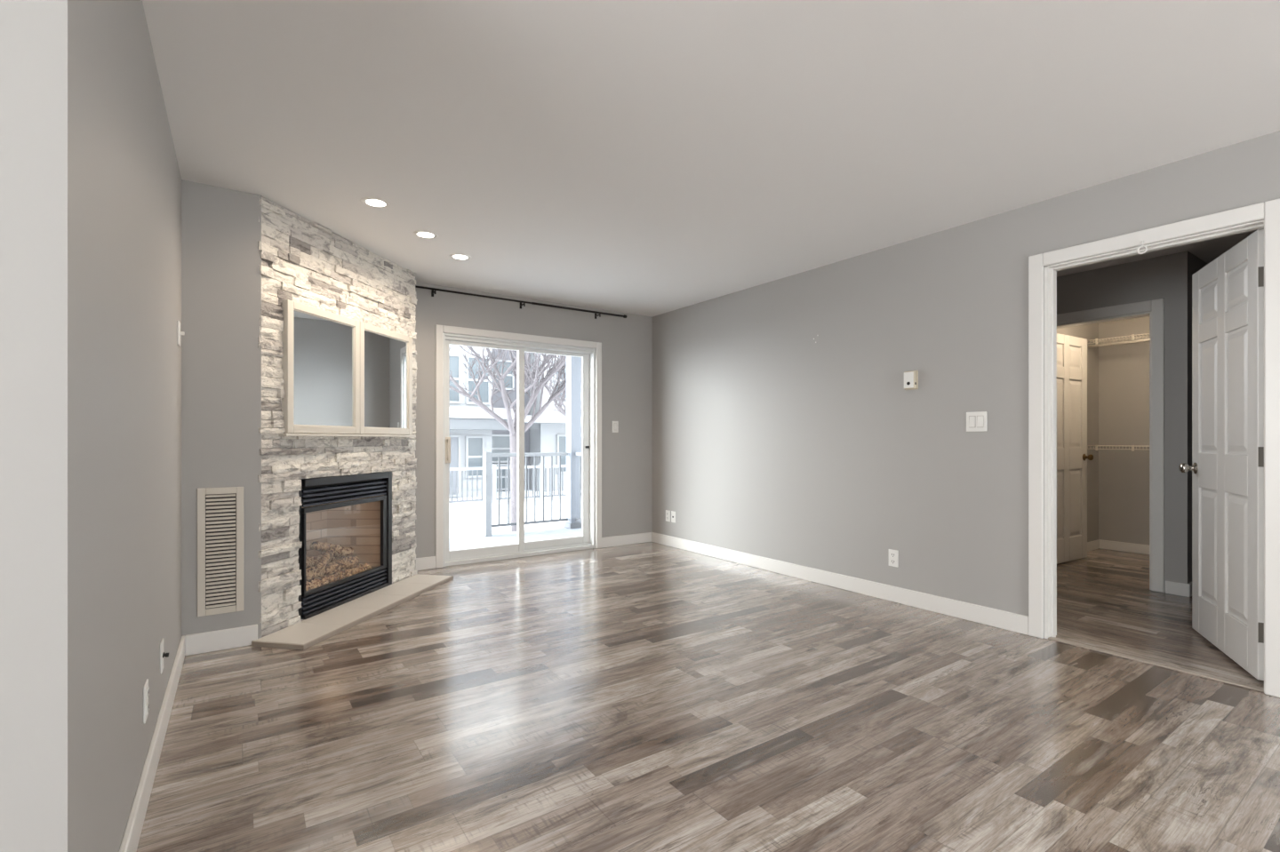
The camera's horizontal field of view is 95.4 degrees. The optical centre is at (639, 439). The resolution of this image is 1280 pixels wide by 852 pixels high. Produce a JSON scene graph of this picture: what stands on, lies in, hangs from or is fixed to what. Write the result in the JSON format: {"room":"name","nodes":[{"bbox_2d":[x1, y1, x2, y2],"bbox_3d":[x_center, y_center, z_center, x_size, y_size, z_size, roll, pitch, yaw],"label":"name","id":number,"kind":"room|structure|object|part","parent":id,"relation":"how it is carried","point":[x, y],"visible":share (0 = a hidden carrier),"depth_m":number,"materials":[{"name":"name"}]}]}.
{"room":"empty living room","nodes":[
{"label":"empty living room","id":0,"kind":"room"},
{"bbox_2d":[0,0,181,851],"bbox_3d":[-1.748,-0.111,2.005,0.120,2.440,2.525,0,0,-35],"label":"wall","id":1,"kind":"structure","parent":0,"point":[91,179],"depth_m":1.09,"materials":[{"name":"grey paint"}]},
{"bbox_2d":[143,679,149,724],"bbox_3d":[-1.540,0.817,1.817,0.010,0.115,0.072,0,0,-35],"label":"wall outlet","id":2,"kind":"object","parent":1,"relation":"attached to","point":[146,689],"visible":1,"depth_m":1.80,"materials":[{"name":"white plastic"}]},
{"bbox_2d":[146,687,149,700],"bbox_3d":[-1.538,0.794,1.819,0.003,0.033,0.034,0,0,-35],"label":"socket","id":3,"kind":"object","parent":2,"relation":"attached to","point":[148,688],"depth_m":1.81,"materials":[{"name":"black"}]},
{"bbox_2d":[146,701,149,715],"bbox_3d":[-1.538,0.840,1.819,0.003,0.033,0.034,0,0,-35],"label":"socket","id":4,"kind":"object","parent":2,"relation":"attached to","point":[148,702],"depth_m":1.81,"materials":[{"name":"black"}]},
{"bbox_2d":[119,635,184,851],"bbox_3d":[-1.658,1.057,1.994,0.016,0.105,2.405,0,0,-35],"label":"baseboard","id":5,"kind":"structure","parent":1,"relation":"attached to","point":[131,838],"depth_m":1.85,"materials":[{"name":"white paint"}]},
{"bbox_2d":[160,638,168,674],"bbox_3d":[-1.795,0.817,2.200,0.025,0.115,0.072,0,0,-35],"label":"cable plate","id":6,"kind":"object","parent":1,"relation":"attached to","point":[163,654],"visible":1,"depth_m":2.18,"materials":[{"name":"white plastic"}]},
{"bbox_3d":[-1.803,0.817,2.195,0.006,0.115,0.072,0,0,-35],"label":"plate","id":7,"kind":"part","parent":6,"relation":"part of","materials":[{"name":"white plastic"}]},
{"bbox_2d":[176,320,184,346],"bbox_3d":[-2.209,-0.508,2.801,0.026,0.115,0.072,0,0,-35],"label":"light switch","id":8,"kind":"object","parent":1,"relation":"attached to","point":[179,332],"visible":1,"depth_m":2.77,"materials":[{"name":"white plastic"}]},
{"bbox_3d":[-2.216,-0.508,2.797,0.009,0.115,0.072,0,0,-35],"label":"plate","id":9,"kind":"part","parent":8,"relation":"part of","materials":[{"name":"white plastic"}]},
{"bbox_2d":[181,179,261,639],"bbox_3d":[-2.240,-0.111,3.126,0.342,2.440,0.120,0,0,-35],"label":"wall","id":10,"kind":"structure","parent":0,"point":[221,228],"depth_m":3.07,"materials":[{"name":"grey paint"}]},
{"bbox_2d":[197,487,243,616],"bbox_3d":[-2.209,0.587,3.068,0.200,0.665,0.010,0,0,-35],"label":"air vent","id":11,"kind":"object","parent":10,"relation":"in","point":[220,510],"visible":1,"depth_m":3.06,"materials":[{"name":"beige metal"}]},
{"bbox_2d":[184,624,257,655],"bbox_3d":[-2.201,1.057,3.070,0.311,0.105,0.016,0,0,-35],"label":"baseboard","id":12,"kind":"structure","parent":10,"relation":"attached to","point":[230,638],"depth_m":3.06,"materials":[{"name":"white paint"}]},
{"bbox_2d":[261,387,415,485],"bbox_3d":[-1.994,-0.111,4.031,0.251,2.440,1.712,0,0,5],"label":"wall","id":13,"kind":"structure","parent":0,"point":[265,388],"depth_m":3.60,"materials":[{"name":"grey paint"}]},
{"bbox_2d":[257,196,417,637],"bbox_3d":[-1.939,-0.123,3.917,0.050,2.414,1.529,0,0,10],"label":"stone fireplace surround","id":14,"kind":"object","parent":13,"relation":"attached to","point":[303,261],"visible":0.74,"depth_m":3.50,"materials":[{"name":"white stone"}]},
{"bbox_2d":[278,299,415,437],"bbox_3d":[-1.912,-0.409,3.937,0.056,0.780,1.295,0,0,10],"label":"framed mirror","id":15,"kind":"object","parent":14,"relation":"attached to","point":[343,376],"visible":1,"depth_m":3.79,"materials":[{"name":"beige paint"}]},
{"bbox_3d":[-1.960,-0.418,3.627,0.021,0.762,0.628,0,0,10],"label":"cabinet door","id":16,"kind":"part","parent":15,"relation":"part of","materials":[{"name":"beige paint"}]},
{"bbox_3d":[-1.965,-0.418,3.628,0.004,0.666,0.548,0,0,10],"label":"mirror panel","id":17,"kind":"part","parent":15,"relation":"part of","materials":[{"name":"grey mirror"}]},
{"bbox_3d":[-1.912,-0.026,3.937,0.056,0.015,1.295,0,0,10],"label":"sill","id":18,"kind":"part","parent":15,"relation":"part of","materials":[{"name":"beige paint"}]},
{"bbox_3d":[-1.851,-0.418,4.247,0.004,0.666,0.543,0,0,10],"label":"mirror panel","id":19,"kind":"part","parent":15,"relation":"part of","materials":[{"name":"grey mirror"}]},
{"bbox_3d":[-1.846,-0.418,4.246,0.021,0.762,0.623,0,0,10],"label":"cabinet door","id":20,"kind":"part","parent":15,"relation":"part of","materials":[{"name":"beige paint"}]},
{"bbox_2d":[297,472,391,619],"bbox_3d":[-2.161,0.661,3.945,0.464,0.842,0.903,0,0,10],"label":"gas fireplace","id":21,"kind":"object","parent":13,"relation":"in","point":[345,554],"visible":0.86,"depth_m":4.08,"materials":[{"name":"black metal"}]},
{"bbox_3d":[-1.954,0.680,3.902,0.026,0.532,0.823,0,0,10],"label":"glass frame","id":22,"kind":"part","parent":21,"relation":"part of","materials":[{"name":"black metal"}]},
{"bbox_2d":[415,282,652,558],"bbox_3d":[-0.953,-0.086,5.668,2.763,2.490,0.160,0,0,-35],"label":"wall","id":23,"kind":"structure","parent":0,"point":[627,343],"depth_m":5.96,"materials":[{"name":"grey paint"}]},
{"bbox_2d":[435,324,601,568],"bbox_3d":[-1.074,0.061,5.475,1.658,2.097,0.020,0,0,-35],"label":"trim","id":24,"kind":"structure","parent":23,"relation":"attached to","point":[440,330],"depth_m":5.15,"materials":[{"name":"white paint"}]},
{"bbox_2d":[443,333,595,567],"bbox_3d":[-1.127,0.092,5.547,1.530,2.035,0.202,0,0,-35],"label":"door","id":25,"kind":"structure","parent":23,"relation":"in","point":[587,540],"depth_m":5.52,"materials":[{"name":"white plastic"}]},
{"bbox_3d":[-1.676,0.094,5.088,0.052,0.230,0.069,0,0,-35],"label":"handle","id":26,"kind":"part","parent":25,"relation":"part of","materials":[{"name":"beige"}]},
{"bbox_3d":[-1.416,0.093,5.328,0.756,1.937,0.030,0,0,-35],"label":"sliding panel","id":27,"kind":"part","parent":25,"relation":"part of","materials":[{"name":"clear glass"}]},
{"bbox_3d":[-0.848,0.093,5.765,0.776,1.937,0.030,0,0,-35],"label":"fixed panel","id":28,"kind":"part","parent":25,"relation":"part of","materials":[{"name":"clear glass"}]},
{"bbox_2d":[415,285,627,319],"bbox_3d":[-1.030,-1.257,5.455,2.115,0.063,0.104,0,0,-35],"label":"curtain rod","id":29,"kind":"object","parent":23,"relation":"attached to","point":[416,286],"visible":0.95,"depth_m":5.39,"materials":[{"name":"black metal"}]},
{"bbox_2d":[415,532,651,570],"bbox_3d":[-0.910,1.057,5.591,2.507,0.105,0.016,0,0,-35],"label":"baseboard","id":30,"kind":"structure","parent":23,"relation":"attached to","point":[422,564],"depth_m":6.02,"materials":[{"name":"white paint"}]},
{"bbox_2d":[612,421,618,432],"bbox_3d":[-0.255,-0.131,6.045,0.074,0.120,0.012,0,0,-35],"label":"light switch","id":31,"kind":"object","parent":23,"relation":"attached to","point":[615,424],"visible":1,"depth_m":6.04,"materials":[{"name":"white plastic"}]},
{"bbox_2d":[136,542,1279,851],"bbox_3d":[1.645,1.134,2.195,11.600,0.050,8.548,0,0,-35],"label":"floor","id":32,"kind":"structure","parent":0,"point":[649,697],"depth_m":2.25,"materials":[{"name":"laminate"}]},
{"bbox_2d":[251,574,453,650],"bbox_3d":[-1.788,1.096,3.873,0.328,0.026,1.587,0,0,10],"label":"hearth slab","id":33,"kind":"object","parent":32,"relation":"on","point":[309,632],"visible":1,"depth_m":3.58,"materials":[{"name":"beige stone"}]},
{"bbox_2d":[142,0,1279,317],"bbox_3d":[1.645,-1.381,2.195,11.600,0.100,8.548,0,0,-35],"label":"ceiling","id":34,"kind":"structure","parent":0,"point":[652,158],"depth_m":2.41,"materials":[{"name":"white paint"}]},
{"bbox_2d":[360,197,391,207],"bbox_3d":[-1.483,-1.330,3.270,0.156,0.006,0.156,0,0,-35],"label":"recessed light","id":35,"kind":"object","parent":34,"relation":"in","point":[372,202],"visible":1,"depth_m":3.26,"materials":[{"name":"white paint"}]},
{"bbox_2d":[412,230,438,239],"bbox_3d":[-1.391,-1.330,3.780,0.156,0.006,0.156,0,0,-35],"label":"recessed light","id":36,"kind":"object","parent":34,"relation":"in","point":[422,234],"visible":1,"depth_m":3.77,"materials":[{"name":"white paint"}]},
{"bbox_2d":[448,253,471,260],"bbox_3d":[-1.308,-1.330,4.240,0.156,0.006,0.156,0,0,-35],"label":"recessed light","id":37,"kind":"object","parent":34,"relation":"in","point":[456,256],"visible":1,"depth_m":4.22,"materials":[{"name":"white paint"}]},
{"bbox_2d":[652,130,1279,639],"bbox_3d":[2.600,-0.111,2.841,0.120,2.440,8.528,0,0,-35],"label":"wall","id":38,"kind":"structure","parent":0,"point":[771,441],"depth_m":4.01,"materials":[{"name":"grey paint"}]},
{"bbox_2d":[665,510,670,521],"bbox_3d":[0.290,0.800,6.080,0.010,0.115,0.072,0,0,-35],"label":"wall outlet","id":39,"kind":"object","parent":38,"relation":"attached to","point":[668,513],"visible":1,"depth_m":6.07,"materials":[{"name":"white plastic"}]},
{"bbox_2d":[671,511,675,522],"bbox_3d":[0.343,0.800,6.003,0.009,0.115,0.072,0,0,-35],"label":"data plate","id":40,"kind":"object","parent":38,"relation":"attached to","point":[673,514],"visible":1,"depth_m":6.00,"materials":[{"name":"white plastic"}]},
{"bbox_2d":[651,532,1028,635],"bbox_3d":[2.544,1.057,2.802,0.016,0.105,8.528,0,0,-35],"label":"baseboard","id":41,"kind":"structure","parent":38,"relation":"attached to","point":[1006,620],"depth_m":4.13,"materials":[{"name":"white paint"}]},
{"bbox_2d":[888,549,898,567],"bbox_3d":[1.734,0.814,3.984,0.010,0.115,0.072,0,0,-35],"label":"wall outlet","id":42,"kind":"object","parent":38,"relation":"attached to","point":[893,555],"visible":1,"depth_m":3.98,"materials":[{"name":"white plastic"}]},
{"bbox_2d":[904,370,918,390],"bbox_3d":[1.793,-0.393,3.865,0.046,0.125,0.084,0,0,-35],"label":"thermostat","id":43,"kind":"object","parent":38,"relation":"attached to","point":[910,378],"visible":1,"depth_m":3.84,"materials":[{"name":"beige plastic"}]},
{"bbox_2d":[966,411,987,431],"bbox_3d":[2.042,-0.108,3.535,0.012,0.120,0.122,0,0,-35],"label":"light switch","id":44,"kind":"object","parent":38,"relation":"attached to","point":[977,421],"visible":1,"depth_m":3.53,"materials":[{"name":"white plastic"}]},
{"bbox_2d":[1136,240,1147,254],"bbox_3d":[2.476,-0.946,2.868,0.016,0.066,0.043,0,0,-35],"label":"ring hook","id":45,"kind":"object","parent":38,"relation":"attached to","point":[1142,242],"visible":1,"depth_m":2.87,"materials":[{"name":"white plastic"}]},
{"bbox_2d":[1028,198,1279,697],"bbox_3d":[2.483,0.037,2.887,0.020,2.144,0.991,0,0,-35],"label":"trim","id":46,"kind":"structure","parent":38,"relation":"attached to","point":[1269,211],"depth_m":2.65,"materials":[{"name":"white paint"}]},
{"bbox_2d":[1044,219,1263,639],"bbox_3d":[2.541,0.073,2.927,0.120,2.072,0.847,0,0,-35],"label":"trim","id":47,"kind":"structure","parent":38,"relation":"attached to","point":[1050,271],"depth_m":3.24,"materials":[{"name":"white paint"}]},
{"bbox_2d":[1048,637,1263,692],"bbox_3d":[2.510,1.105,2.906,0.045,0.009,0.847,0,0,-35],"label":"threshold","id":48,"kind":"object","parent":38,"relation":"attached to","point":[1179,669],"depth_m":2.84,"materials":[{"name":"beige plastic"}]},
{"bbox_2d":[1178,228,1263,680],"bbox_3d":[3.009,0.069,2.990,0.175,2.044,0.840,0,0,28],"label":"door","id":49,"kind":"structure","parent":38,"relation":"in","point":[1227,468],"depth_m":2.94,"materials":[{"name":"white paint"}]},
{"bbox_3d":[3.133,0.164,3.330,0.070,0.064,0.064,0,0,28],"label":"knob","id":50,"kind":"part","parent":49,"relation":"part of","materials":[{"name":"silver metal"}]},
{"bbox_2d":[1056,316,1149,545],"bbox_3d":[4.302,-0.111,5.187,1.710,2.440,1.040,0,0,-35],"label":"wall","id":51,"kind":"structure","parent":0,"point":[1117,375],"depth_m":5.80,"materials":[{"name":"grey paint"}]},
{"bbox_2d":[1056,333,1094,564],"bbox_3d":[3.793,0.080,5.201,0.802,2.022,0.175,0,0,-31],"label":"door","id":52,"kind":"structure","parent":51,"relation":"in","point":[1072,457],"depth_m":5.24,"materials":[{"name":"white paint"}]},
{"bbox_3d":[4.110,0.164,5.332,0.064,0.064,0.070,0,0,-31],"label":"knob","id":53,"kind":"part","parent":52,"relation":"part of","materials":[{"name":"gold metal"}]},
{"bbox_2d":[1056,298,1164,592],"bbox_3d":[3.564,0.044,4.630,0.136,2.130,0.951,0,0,-35],"label":"trim","id":54,"kind":"structure","parent":51,"relation":"attached to","point":[1156,307],"depth_m":4.24,"materials":[{"name":"white paint"}]},
{"bbox_2d":[1056,250,1207,592],"bbox_3d":[4.838,-0.111,3.759,4.607,2.440,6.140,0,0,-35],"label":"wall","id":55,"kind":"structure","parent":0,"point":[1168,277],"depth_m":4.17,"materials":[{"name":"grey paint"}]},
{"bbox_2d":[1087,333,1149,347],"bbox_3d":[4.801,-0.947,5.461,0.308,0.077,0.914,0,0,-35],"label":"wire shelf","id":56,"kind":"object","parent":55,"relation":"attached to","point":[1131,340],"visible":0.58,"depth_m":5.59,"materials":[{"name":"white metal"}]},
{"bbox_3d":[4.697,-0.921,5.389,0.024,0.024,0.910,0,0,-35],"label":"hanging rod","id":57,"kind":"part","parent":56,"relation":"part of","materials":[{"name":"white metal"}]},
{"bbox_2d":[1087,445,1149,451],"bbox_3d":[4.801,0.082,5.461,0.308,0.055,0.914,0,0,-35],"label":"wire shelf","id":58,"kind":"object","parent":55,"relation":"attached to","point":[1132,449],"visible":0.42,"depth_m":5.61,"materials":[{"name":"white metal"}]},
{"bbox_2d":[1087,539,1191,597],"bbox_3d":[4.410,1.064,5.755,2.806,0.090,2.126,0,0,-35],"label":"baseboard","id":59,"kind":"structure","parent":55,"relation":"attached to","point":[1124,547],"depth_m":5.67,"materials":[{"name":"white paint"}]},
{"label":"outside","id":60,"kind":"structure","parent":0,"visible":0},
{"bbox_2d":[449,490,566,537],"bbox_3d":[-7.585,1.659,23.343,50.000,0.100,32.950,0,0,-35],"label":"snow ground","id":61,"kind":"structure","parent":60,"point":[466,518],"depth_m":12.40,"materials":[{"name":"white snow"}]},
{"bbox_2d":[449,345,566,531],"bbox_3d":[-2.125,-0.777,9.781,3.740,4.799,2.612,0,0,-12],"label":"bare tree","id":62,"kind":"object","parent":61,"relation":"on","point":[511,426],"visible":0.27,"depth_m":10.02,"materials":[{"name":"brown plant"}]},
{"bbox_2d":[449,344,566,498],"bbox_3d":[-5.060,-1.891,17.918,20.000,7.000,4.750,0,0,-35],"label":"apartment building","id":63,"kind":"structure","parent":61,"relation":"on","point":[473,432],"depth_m":16.40,"materials":[{"name":"grey"}]},
{"bbox_3d":[-5.260,0.724,15.785,0.650,1.570,0.025,0,0,-35],"label":"pane","id":64,"kind":"part","parent":63,"relation":"part of","materials":[{"name":"grey"}]},
{"bbox_3d":[-5.190,-1.656,15.833,0.520,1.230,0.025,0,0,-35],"label":"pane","id":65,"kind":"part","parent":63,"relation":"part of","materials":[{"name":"grey"}]},
{"bbox_3d":[-4.606,0.484,16.236,0.400,1.050,0.025,0,0,-35],"label":"pane","id":66,"kind":"part","parent":63,"relation":"part of","materials":[{"name":"grey"}]},
{"bbox_3d":[-4.527,-1.656,16.290,0.570,1.230,0.025,0,0,-35],"label":"pane","id":67,"kind":"part","parent":63,"relation":"part of","materials":[{"name":"grey"}]},
{"bbox_3d":[-4.397,0.284,17.837,0.900,0.750,0.025,0,0,-35],"label":"pane","id":68,"kind":"part","parent":63,"relation":"part of","materials":[{"name":"grey"}]},
{"bbox_3d":[-4.397,1.159,17.837,0.800,0.700,0.025,0,0,-35],"label":"pane","id":69,"kind":"part","parent":63,"relation":"part of","materials":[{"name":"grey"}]},
{"bbox_3d":[-4.315,-1.991,17.893,0.800,0.800,0.025,0,0,-35],"label":"pane","id":70,"kind":"part","parent":63,"relation":"part of","materials":[{"name":"grey"}]},
{"bbox_3d":[-2.297,-1.841,18.313,0.800,1.100,0.025,0,0,-35],"label":"pane","id":71,"kind":"part","parent":63,"relation":"part of","materials":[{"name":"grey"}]},
{"bbox_3d":[-2.132,0.459,18.426,1.000,1.100,0.025,0,0,-35],"label":"pane","id":72,"kind":"part","parent":63,"relation":"part of","materials":[{"name":"blue"}]},
{"bbox_2d":[449,464,566,503],"bbox_3d":[-3.055,1.129,15.140,14.150,0.980,0.100,0,0,-35],"label":"railing","id":73,"kind":"object","parent":61,"relation":"on","point":[494,468],"visible":0.24,"depth_m":14.78,"materials":[{"name":"white metal"}]},
{"bbox_3d":[-3.693,1.129,14.700,0.100,0.980,0.100,0,0,-35],"label":"post","id":74,"kind":"part","parent":73,"relation":"part of","materials":[{"name":"grey metal"}]},
{"bbox_3d":[-3.117,0.724,15.097,14.000,0.070,0.060,0,0,-35],"label":"rail","id":75,"kind":"part","parent":73,"relation":"part of","materials":[{"name":"grey metal"}]},
{"bbox_3d":[-3.117,1.514,15.097,14.000,0.050,0.040,0,0,-35],"label":"rail","id":76,"kind":"part","parent":73,"relation":"part of","materials":[{"name":"white metal"}]},
{"bbox_3d":[-2.623,1.129,15.438,0.100,0.980,0.100,0,0,-35],"label":"post","id":77,"kind":"part","parent":73,"relation":"part of","materials":[{"name":"grey metal"}]},
{"bbox_2d":[530,356,566,416],"bbox_3d":[-0.925,-0.619,14.147,3.232,4.490,3.912,0,0,5],"label":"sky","id":78,"kind":"structure","parent":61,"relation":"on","point":[561,401],"depth_m":13.72,"materials":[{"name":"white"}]},
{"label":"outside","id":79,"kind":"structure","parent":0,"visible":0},
{"bbox_2d":[449,527,581,551],"bbox_3d":[-1.800,1.264,6.224,5.100,0.190,1.707,0,0,-35],"label":"patio slab","id":80,"kind":"object","parent":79,"point":[474,541],"depth_m":6.90,"materials":[{"name":"concrete"}]},
{"bbox_2d":[483,451,567,536],"bbox_3d":[-1.417,0.659,7.343,1.120,1.020,0.080,0,0,-35],"label":"railing","id":81,"kind":"object","parent":80,"relation":"on","point":[487,455],"visible":0.99,"depth_m":7.19,"materials":[{"name":"grey metal"}]},
{"bbox_3d":[-1.845,0.659,7.048,0.080,1.020,0.080,0,0,-35],"label":"post","id":82,"kind":"part","parent":81,"relation":"part of","materials":[{"name":"grey metal"}]},
{"bbox_3d":[-1.384,0.192,7.365,1.040,0.045,0.044,0,0,-35],"label":"rail","id":83,"kind":"part","parent":81,"relation":"part of","materials":[{"name":"grey metal"}]},
{"bbox_3d":[-1.384,1.054,7.365,1.040,0.030,0.030,0,0,-35],"label":"rail","id":84,"kind":"part","parent":81,"relation":"part of","materials":[{"name":"grey metal"}]},
{"bbox_2d":[564,355,581,528],"bbox_3d":[-0.883,-0.206,7.723,0.184,2.750,0.184,0,0,-35],"label":"patio column","id":85,"kind":"structure","parent":80,"relation":"on","point":[573,364],"depth_m":7.66,"materials":[{"name":"grey paint"}]},
{"bbox_2d":[575,452,581,521],"bbox_3d":[-0.385,0.619,7.009,0.044,0.900,1.580,0,0,-35],"label":"railing","id":86,"kind":"object","parent":85,"relation":"attached to","point":[576,453],"visible":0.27,"depth_m":7.57,"materials":[{"name":"grey metal"}]}
]}

